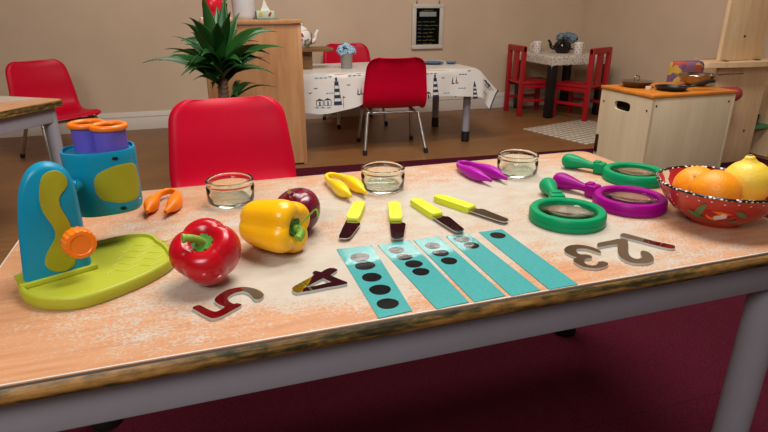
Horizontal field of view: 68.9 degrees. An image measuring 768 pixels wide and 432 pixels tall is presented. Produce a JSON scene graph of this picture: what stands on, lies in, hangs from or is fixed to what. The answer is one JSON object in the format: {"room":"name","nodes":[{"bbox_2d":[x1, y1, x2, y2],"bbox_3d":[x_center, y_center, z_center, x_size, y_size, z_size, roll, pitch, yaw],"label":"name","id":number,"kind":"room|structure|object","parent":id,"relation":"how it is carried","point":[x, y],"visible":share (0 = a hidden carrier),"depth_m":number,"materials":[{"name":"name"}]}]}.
{"room":"preschool classroom","nodes":[
{"label":"preschool classroom","id":0,"kind":"room"},
{"bbox_2d":[0,0,584,113],"bbox_3d":[-1.373,-1.760,3.353,6.350,2.450,0.100,-7,22,-17],"label":"wall","id":1,"kind":"structure","parent":0,"point":[103,46],"depth_m":3.63,"materials":[{"name":"paint"}]},
{"bbox_2d":[0,90,559,137],"bbox_3d":[-1.355,-0.649,3.716,6.150,0.114,0.016,-7,22,-17],"label":"baseboard","id":2,"kind":"structure","parent":1,"relation":"attached to","point":[142,119],"depth_m":4.00,"materials":[{"name":"white paint"}]},
{"bbox_2d":[411,0,443,48],"bbox_3d":[0.313,-1.454,3.995,0.240,0.501,0.018,-7,22,-17],"label":"menu board","id":3,"kind":"object","parent":1,"relation":"attached to","point":[427,19],"visible":1,"depth_m":4.03,"materials":[{"name":"white paint"}]},
{"bbox_2d":[0,104,767,264],"bbox_3d":[-0.330,0.553,0.854,6.350,0.100,6.750,-7,22,-17],"label":"floor","id":4,"kind":"structure","parent":0,"point":[492,131],"depth_m":3.29,"materials":[{"name":"laminate"}]},
{"bbox_2d":[0,96,62,165],"bbox_3d":[-1.566,-0.143,1.909,0.728,0.452,0.568,5,21,14],"label":"side table","id":5,"kind":"object","parent":4,"relation":"on","point":[16,113],"visible":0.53,"depth_m":1.92,"materials":[{"name":"brown wood"}]},
{"bbox_2d":[5,59,100,161],"bbox_3d":[-1.714,-0.557,2.944,0.349,0.490,0.351,15,25,34],"label":"plastic chair","id":6,"kind":"object","parent":4,"relation":"on","point":[49,78],"visible":0.7,"depth_m":2.96,"materials":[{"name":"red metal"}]},
{"bbox_2d":[199,19,307,163],"bbox_3d":[-0.625,-0.592,2.741,0.454,0.699,0.157,-7,22,-17],"label":"base cabinet","id":7,"kind":"object","parent":4,"relation":"on","point":[286,61],"visible":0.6,"depth_m":2.66,"materials":[{"name":"brown wood"}]},
{"bbox_2d":[231,0,254,19],"bbox_3d":[-0.652,-1.001,2.586,0.106,0.175,0.106,-7,22,-17],"label":"vase","id":8,"kind":"object","parent":7,"relation":"on","point":[246,8],"visible":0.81,"depth_m":2.56,"materials":[{"name":"white ceramic"}]},
{"bbox_3d":[-0.774,-0.908,2.572,0.135,0.012,0.130,-7,22,-17],"label":"tray","id":9,"kind":"object","parent":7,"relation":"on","visible":0},
{"bbox_2d":[202,0,221,16],"bbox_3d":[-0.781,-0.975,2.544,0.093,0.132,0.093,-7,22,-17],"label":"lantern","id":10,"kind":"object","parent":9,"relation":"on","point":[212,4],"visible":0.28,"depth_m":2.52,"materials":[{"name":"red paper"}]},
{"bbox_3d":[-0.558,-0.930,2.643,0.115,0.001,0.090,-7,22,-17],"label":"mat","id":11,"kind":"object","parent":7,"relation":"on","visible":0},
{"bbox_2d":[255,0,274,18],"bbox_3d":[-0.561,-0.970,2.626,0.082,0.084,0.062,-7,22,-17],"label":"tissue box","id":12,"kind":"object","parent":11,"relation":"on","point":[264,13],"visible":1,"depth_m":2.61,"materials":[{"name":"white cardboard"}]},
{"bbox_2d":[323,43,387,128],"bbox_3d":[-0.203,-0.893,3.796,0.377,0.513,0.376,-8,22,-20],"label":"plastic chair","id":13,"kind":"object","parent":4,"relation":"on","point":[362,52],"visible":0.19,"depth_m":3.85,"materials":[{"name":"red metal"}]},
{"bbox_2d":[357,57,427,155],"bbox_3d":[0.037,-0.632,3.108,0.364,0.513,0.375,-4,21,-10],"label":"plastic chair","id":14,"kind":"object","parent":4,"relation":"on","point":[389,82],"visible":0.93,"depth_m":2.95,"materials":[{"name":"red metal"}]},
{"bbox_2d":[334,70,470,141],"bbox_3d":[-0.061,-0.668,3.330,1.065,0.424,0.540,-7,22,-17],"label":"dining table","id":15,"kind":"object","parent":4,"relation":"on","point":[466,100],"visible":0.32,"depth_m":3.31,"materials":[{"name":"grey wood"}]},
{"bbox_2d":[303,60,498,113],"bbox_3d":[0.003,-0.749,3.306,1.229,0.264,0.618,-7,22,-17],"label":"tablecloth","id":16,"kind":"object","parent":15,"relation":"on","point":[325,92],"visible":0.53,"depth_m":3.06,"materials":[{"name":"white fabric"}]},
{"bbox_2d":[302,46,333,69],"bbox_3d":[-0.416,-0.880,3.123,0.245,0.114,0.150,-7,22,-17],"label":"wooden stand","id":17,"kind":"object","parent":16,"relation":"on","point":[306,52],"visible":0.59,"depth_m":3.08,"materials":[{"name":"brown wood"}]},
{"bbox_2d":[300,23,318,47],"bbox_3d":[-0.448,-0.993,3.069,0.128,0.134,0.154,13,24,30],"label":"teapot","id":18,"kind":"object","parent":17,"relation":"on","point":[307,40],"visible":0.62,"depth_m":3.05,"materials":[{"name":"ceramic"}]},
{"bbox_2d":[336,42,355,68],"bbox_3d":[-0.210,-0.899,3.135,0.116,0.140,0.085,-7,22,-17],"label":"flower vase","id":19,"kind":"object","parent":16,"relation":"on","point":[345,50],"visible":1,"depth_m":3.11,"materials":[{"name":"blue plant"}]},
{"bbox_2d":[424,61,443,64],"bbox_3d":[0.295,-0.926,3.385,0.140,0.012,0.140,-7,22,-17],"label":"plate","id":20,"kind":"object","parent":16,"relation":"on","point":[426,62],"visible":0.88,"depth_m":3.41,"materials":[{"name":"blue ceramic"}]},
{"bbox_2d":[59,148,767,431],"bbox_3d":[1.012,0.504,0.836,3.300,0.004,4.910,-7,22,-17],"label":"carpet","id":21,"kind":"object","parent":4,"relation":"on","point":[665,370],"visible":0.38,"depth_m":1.19,"materials":[{"name":"red carpet"}]},
{"bbox_2d":[143,0,280,97],"bbox_3d":[-0.647,-0.493,2.307,0.456,0.815,0.486,12,24,30],"label":"yucca plant","id":22,"kind":"object","parent":21,"relation":"on","point":[221,53],"visible":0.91,"depth_m":2.23,"materials":[{"name":"green plant"}]},
{"bbox_2d":[168,95,296,187],"bbox_3d":[-0.391,-0.045,1.551,0.377,0.513,0.375,-8,22,-20],"label":"plastic chair","id":23,"kind":"object","parent":21,"relation":"on","point":[250,135],"visible":0.42,"depth_m":1.62,"materials":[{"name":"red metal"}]},
{"bbox_2d":[0,151,767,431],"bbox_3d":[0.026,0.213,0.963,1.114,0.448,0.569,-7,22,-17],"label":"table","id":24,"kind":"object","parent":21,"relation":"on","point":[144,350],"visible":0.66,"depth_m":0.67,"materials":[{"name":"brown wood"}]},
{"bbox_2d":[14,118,172,309],"bbox_3d":[-0.364,-0.015,0.692,0.178,0.172,0.223,-7,22,-17],"label":"microscope","id":25,"kind":"object","parent":24,"relation":"on","point":[65,266],"visible":1,"depth_m":0.67,"materials":[{"name":"teal plastic"}]},
{"bbox_2d":[143,188,182,213],"bbox_3d":[-0.361,-0.025,0.929,0.057,0.024,0.109,0,21,0],"label":"tweezers","id":26,"kind":"object","parent":24,"relation":"on","point":[151,204],"visible":1,"depth_m":0.91,"materials":[{"name":"orange plastic"}]},
{"bbox_2d":[168,218,240,285],"bbox_3d":[-0.212,0.045,0.668,0.078,0.077,0.077,10,23,26],"label":"pepper","id":27,"kind":"object","parent":24,"relation":"on","point":[207,250],"visible":1,"depth_m":0.65,"materials":[{"name":"red food"}]},
{"bbox_2d":[192,287,263,320],"bbox_3d":[-0.175,0.097,0.634,0.046,0.003,0.075,18,27,39],"label":"mirror digit","id":28,"kind":"object","parent":24,"relation":"on","point":[221,300],"visible":1,"depth_m":0.63,"materials":[{"name":"white mirror"}]},
{"bbox_2d":[205,172,254,208],"bbox_3d":[-0.260,-0.043,0.948,0.079,0.042,0.079,-7,22,-17],"label":"glass jar","id":29,"kind":"object","parent":24,"relation":"on","point":[230,190],"visible":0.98,"depth_m":0.92,"materials":[{"name":"white"}]},
{"bbox_2d":[239,199,318,252],"bbox_3d":[-0.145,0.012,0.757,0.100,0.079,0.096,-7,22,-17],"label":"pepper","id":30,"kind":"object","parent":24,"relation":"on","point":[272,225],"visible":1,"depth_m":0.73,"materials":[{"name":"yellow food"}]},
{"bbox_2d":[277,188,319,229],"bbox_3d":[-0.129,-0.011,0.824,0.069,0.071,0.069,-7,22,-17],"label":"onion","id":31,"kind":"object","parent":24,"relation":"on","point":[308,198],"visible":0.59,"depth_m":0.81,"materials":[{"name":"food"}]},
{"bbox_2d":[292,268,346,294],"bbox_3d":[-0.081,0.079,0.683,0.066,0.003,0.052,-7,22,-17],"label":"mirror digit","id":32,"kind":"object","parent":24,"relation":"on","point":[307,286],"visible":1,"depth_m":0.67,"materials":[{"name":"white mirror"}]},
{"bbox_2d":[324,172,366,197],"bbox_3d":[-0.070,-0.057,1.013,0.055,0.024,0.138,-7,22,-17],"label":"tweezers","id":33,"kind":"object","parent":24,"relation":"on","point":[341,188],"visible":1,"depth_m":0.99,"materials":[{"name":"yellow plastic"}]},
{"bbox_2d":[339,201,364,238],"bbox_3d":[-0.046,0.005,0.866,0.025,0.011,0.152,2,21,6],"label":"knife","id":34,"kind":"object","parent":24,"relation":"on","point":[357,209],"visible":1,"depth_m":0.86,"materials":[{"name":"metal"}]},
{"bbox_2d":[337,245,411,318],"bbox_3d":[-0.012,0.075,0.695,0.050,0.001,0.190,-7,22,-17],"label":"card","id":35,"kind":"object","parent":24,"relation":"on","point":[377,285],"visible":1,"depth_m":0.68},
{"bbox_2d":[361,161,404,193],"bbox_3d":[-0.002,-0.070,1.017,0.079,0.042,0.079,-7,22,-17],"label":"glass jar","id":36,"kind":"object","parent":24,"relation":"on","point":[377,177],"visible":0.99,"depth_m":0.99,"materials":[{"name":"white"}]},
{"bbox_2d":[388,201,405,239],"bbox_3d":[0.020,0.006,0.864,0.025,0.011,0.152,0,21,-1],"label":"knife","id":37,"kind":"object","parent":24,"relation":"on","point":[397,227],"visible":1,"depth_m":0.86,"materials":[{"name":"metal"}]},
{"bbox_2d":[378,240,468,308],"bbox_3d":[0.044,0.069,0.710,0.050,0.001,0.190,-7,22,-17],"label":"card","id":38,"kind":"object","parent":24,"relation":"on","point":[412,263],"visible":1,"depth_m":0.70,"materials":[{"name":"teal paper"}]},
{"bbox_2d":[410,198,463,232],"bbox_3d":[0.084,-0.003,0.886,0.025,0.011,0.152,-9,23,-23],"label":"knife","id":39,"kind":"object","parent":24,"relation":"on","point":[421,205],"visible":1,"depth_m":0.88,"materials":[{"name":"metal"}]},
{"bbox_2d":[414,236,504,302],"bbox_3d":[0.092,0.064,0.725,0.043,0.001,0.189,-7,22,-17],"label":"card","id":40,"kind":"object","parent":24,"relation":"on","point":[471,281],"visible":1,"depth_m":0.71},
{"bbox_2d":[434,194,508,222],"bbox_3d":[0.140,-0.013,0.914,0.025,0.011,0.152,-18,27,-39],"label":"knife","id":41,"kind":"object","parent":24,"relation":"on","point":[457,204],"visible":1,"depth_m":0.91,"materials":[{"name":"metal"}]},
{"bbox_2d":[456,160,507,181],"bbox_3d":[0.186,-0.089,1.095,0.061,0.023,0.133,-7,22,-17],"label":"tweezers","id":42,"kind":"object","parent":24,"relation":"on","point":[475,171],"visible":1,"depth_m":1.08,"materials":[{"name":"purple plastic"}]},
{"bbox_2d":[446,234,539,295],"bbox_3d":[0.137,0.059,0.738,0.040,0.001,0.186,-7,22,-17],"label":"card","id":43,"kind":"object","parent":24,"relation":"on","point":[504,275],"visible":1,"depth_m":0.72,"materials":[{"name":"teal paper"}]},
{"bbox_2d":[497,149,538,178],"bbox_3d":[0.263,-0.102,1.104,0.079,0.042,0.079,-7,22,-17],"label":"glass jar","id":44,"kind":"object","parent":24,"relation":"on","point":[513,163],"visible":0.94,"depth_m":1.08,"materials":[{"name":"clear glass"}]},
{"bbox_2d":[479,229,577,289],"bbox_3d":[0.186,0.053,0.752,0.041,0.001,0.186,-7,22,-17],"label":"card","id":45,"kind":"object","parent":24,"relation":"on","point":[536,266],"visible":1,"depth_m":0.74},
{"bbox_2d":[528,177,606,233],"bbox_3d":[0.287,-0.023,0.911,0.116,0.031,0.202,1,21,2],"label":"magnifying glass","id":46,"kind":"object","parent":24,"relation":"on","point":[559,213],"visible":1,"depth_m":0.86,"materials":[{"name":"green plastic"}]},
{"bbox_2d":[564,245,607,270],"bbox_3d":[0.268,0.055,0.746,0.049,0.003,0.074,2,21,6],"label":"number","id":47,"kind":"object","parent":24,"relation":"on","point":[570,251],"visible":1,"depth_m":0.74,"materials":[{"name":"white mirror"}]},
{"bbox_2d":[553,172,667,217],"bbox_3d":[0.380,-0.042,0.961,0.116,0.031,0.202,-18,27,-39],"label":"magnifying glass","id":48,"kind":"object","parent":24,"relation":"on","point":[620,200],"visible":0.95,"depth_m":0.93,"materials":[{"name":"plastic"}]},
{"bbox_2d":[562,154,661,187],"bbox_3d":[0.447,-0.094,1.099,0.202,0.031,0.116,15,26,35],"label":"magnifying glass","id":49,"kind":"object","parent":24,"relation":"on","point":[642,175],"visible":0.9,"depth_m":1.08,"materials":[{"name":"green plastic"}]},
{"bbox_2d":[597,239,653,265],"bbox_3d":[0.329,0.049,0.760,0.054,0.003,0.078,-7,22,-17],"label":"number","id":50,"kind":"object","parent":24,"relation":"on","point":[647,258],"visible":1,"depth_m":0.75,"materials":[{"name":"white mirror"}]},
{"bbox_2d":[620,233,674,250],"bbox_3d":[0.372,0.037,0.793,0.074,0.003,0.018,17,26,37],"label":"number","id":51,"kind":"object","parent":24,"relation":"on","point":[628,237],"visible":1,"depth_m":0.79,"materials":[{"name":"white mirror"}]},
{"bbox_2d":[655,165,767,227],"bbox_3d":[0.516,-0.024,0.868,0.182,0.063,0.182,-7,22,-17],"label":"fruit bowl","id":52,"kind":"object","parent":24,"relation":"on","point":[710,211],"visible":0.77,"depth_m":0.81,"materials":[{"name":"red ceramic"}]},
{"bbox_2d":[672,166,709,190],"bbox_3d":[0.496,-0.047,0.892,0.064,0.065,0.065,-7,22,-17],"label":"orange","id":53,"kind":"object","parent":52,"relation":"in","point":[682,180],"visible":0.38,"depth_m":0.88,"materials":[{"name":"orange food"}]},
{"bbox_2d":[688,170,741,199],"bbox_3d":[0.489,-0.034,0.829,0.069,0.068,0.068,-7,22,-17],"label":"orange","id":54,"kind":"object","parent":52,"relation":"in","point":[716,183],"visible":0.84,"depth_m":0.80,"materials":[{"name":"orange food"}]},
{"bbox_2d":[725,154,767,199],"bbox_3d":[0.559,-0.053,0.862,0.069,0.086,0.069,-7,22,-17],"label":"lemon","id":55,"kind":"object","parent":52,"relation":"in","point":[752,174],"visible":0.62,"depth_m":0.84,"materials":[{"name":"yellow food"}]},
{"bbox_2d":[593,81,737,168],"bbox_3d":[1.125,-0.298,2.305,0.409,0.452,0.292,-7,22,-17],"label":"play kitchen","id":56,"kind":"object","parent":21,"relation":"on","point":[655,127],"visible":0.73,"depth_m":2.16,"materials":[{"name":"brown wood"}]},
{"bbox_2d":[619,75,654,87],"bbox_3d":[1.013,-0.542,2.245,0.132,0.046,0.132,-7,22,-17],"label":"pan","id":57,"kind":"object","parent":56,"relation":"on","point":[631,83],"visible":0.98,"depth_m":2.21,"materials":[{"name":"metal"}]},
{"bbox_2d":[601,81,737,98],"bbox_3d":[1.128,-0.504,2.228,0.404,0.012,0.292,-7,22,-17],"label":"countertop","id":58,"kind":"structure","parent":56,"relation":"on","point":[654,93],"depth_m":2.15,"materials":[{"name":"orange wood"}]},
{"bbox_2d":[654,79,715,91],"bbox_3d":[1.157,-0.505,2.153,0.220,0.043,0.120,0,21,1],"label":"frying pan","id":59,"kind":"object","parent":56,"relation":"on","point":[662,87],"visible":1,"depth_m":2.14,"materials":[{"name":"black metal"}]},
{"bbox_2d":[675,72,743,85],"bbox_3d":[1.322,-0.558,2.280,0.274,0.052,0.140,0,21,-1],"label":"wok","id":60,"kind":"object","parent":56,"relation":"on","point":[688,78],"visible":0.82,"depth_m":2.26,"materials":[{"name":"metal"}]},
{"bbox_2d":[695,0,767,162],"bbox_3d":[1.716,-0.841,2.837,0.611,1.090,0.472,-7,22,-17],"label":"shelf","id":61,"kind":"object","parent":21,"relation":"on","point":[745,25],"visible":0.62,"depth_m":2.72,"materials":[{"name":"brown wood"}]},
{"bbox_3d":[1.405,-0.362,2.646,0.320,0.328,0.125,-7,22,-17],"label":"storage box","id":62,"kind":"object","parent":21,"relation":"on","visible":0},
{"bbox_2d":[666,60,703,81],"bbox_3d":[1.361,-0.604,2.544,0.150,0.196,0.075,-7,22,-17],"label":"cushion","id":63,"kind":"object","parent":62,"relation":"on","point":[690,65],"visible":0.48,"depth_m":2.49,"materials":[{"name":"fabric"}]},
{"bbox_2d":[719,87,742,100],"bbox_3d":[1.584,-0.570,2.630,0.220,0.070,0.070,-7,22,-17],"label":"bolster cushion","id":64,"kind":"object","parent":62,"relation":"on","point":[740,92],"visible":0.32,"depth_m":2.62,"materials":[{"name":"red fabric"}]},
{"bbox_2d":[503,44,556,115],"bbox_3d":[1.087,-1.009,4.137,0.290,0.489,0.264,-5,21,-12],"label":"wooden chair","id":65,"kind":"object","parent":4,"relation":"on","point":[524,82],"visible":0.84,"depth_m":4.07,"materials":[{"name":"red paint"}]},
{"bbox_2d":[513,60,604,118],"bbox_3d":[1.310,-0.999,4.198,0.470,0.426,0.465,-7,22,-17],"label":"table","id":66,"kind":"object","parent":4,"relation":"on","point":[551,78],"visible":0.47,"depth_m":4.02,"materials":[{"name":"black paint"}]},
{"bbox_2d":[519,50,605,69],"bbox_3d":[1.310,-1.127,4.149,0.477,0.157,0.477,-7,22,-17],"label":"lace cloth","id":67,"kind":"object","parent":66,"relation":"on","point":[549,57],"visible":0.68,"depth_m":3.93,"materials":[{"name":"white fabric"}]},
{"bbox_2d":[530,41,541,52],"bbox_3d":[1.125,-1.253,4.145,0.084,0.080,0.067,5,21,12],"label":"mug","id":68,"kind":"object","parent":67,"relation":"on","point":[537,45],"visible":1,"depth_m":4.12,"materials":[{"name":"ceramic"}]},
{"bbox_2d":[548,36,575,53],"bbox_3d":[1.302,-1.251,4.088,0.125,0.118,0.182,-19,28,-41],"label":"teapot","id":69,"kind":"object","parent":67,"relation":"on","point":[563,46],"visible":0.91,"depth_m":4.05,"materials":[{"name":"black metal"}]},
{"bbox_2d":[556,32,577,51],"bbox_3d":[1.370,-1.308,4.197,0.161,0.147,0.085,5,21,14],"label":"flower vase","id":70,"kind":"object","parent":67,"relation":"on","point":[571,37],"visible":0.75,"depth_m":4.17,"materials":[{"name":"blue plant"}]},
{"bbox_2d":[573,42,584,53],"bbox_3d":[1.404,-1.211,4.036,0.067,0.080,0.083,10,23,25],"label":"mug","id":71,"kind":"object","parent":67,"relation":"on","point":[578,46],"visible":1,"depth_m":4.01,"materials":[{"name":"ceramic"}]},
{"bbox_2d":[523,120,596,144],"bbox_3d":[1.295,-0.549,3.606,0.600,0.006,0.500,-13,24,-30],"label":"rug","id":72,"kind":"object","parent":4,"relation":"on","point":[583,132],"visible":0.51,"depth_m":3.60,"materials":[{"name":"white fabric"}]},
{"bbox_2d":[552,47,612,120],"bbox_3d":[1.388,-0.945,3.969,0.264,0.489,0.290,-18,27,-39],"label":"wooden chair","id":73,"kind":"object","parent":4,"relation":"on","point":[571,85],"visible":0.84,"depth_m":3.87,"materials":[{"name":"red paint"}]},
{"bbox_2d":[575,0,767,92],"bbox_3d":[2.637,-0.987,1.317,0.100,2.450,6.550,-7,22,-17],"label":"wall","id":74,"kind":"structure","parent":0,"point":[645,36],"depth_m":3.78,"materials":[{"name":"paint"}]},
{"bbox_2d":[573,92,593,107],"bbox_3d":[2.582,0.111,1.715,0.016,0.114,6.550,-7,22,-17],"label":"baseboard","id":75,"kind":"structure","parent":74,"relation":"attached to","point":[576,94],"depth_m":4.51,"materials":[{"name":"white paint"}]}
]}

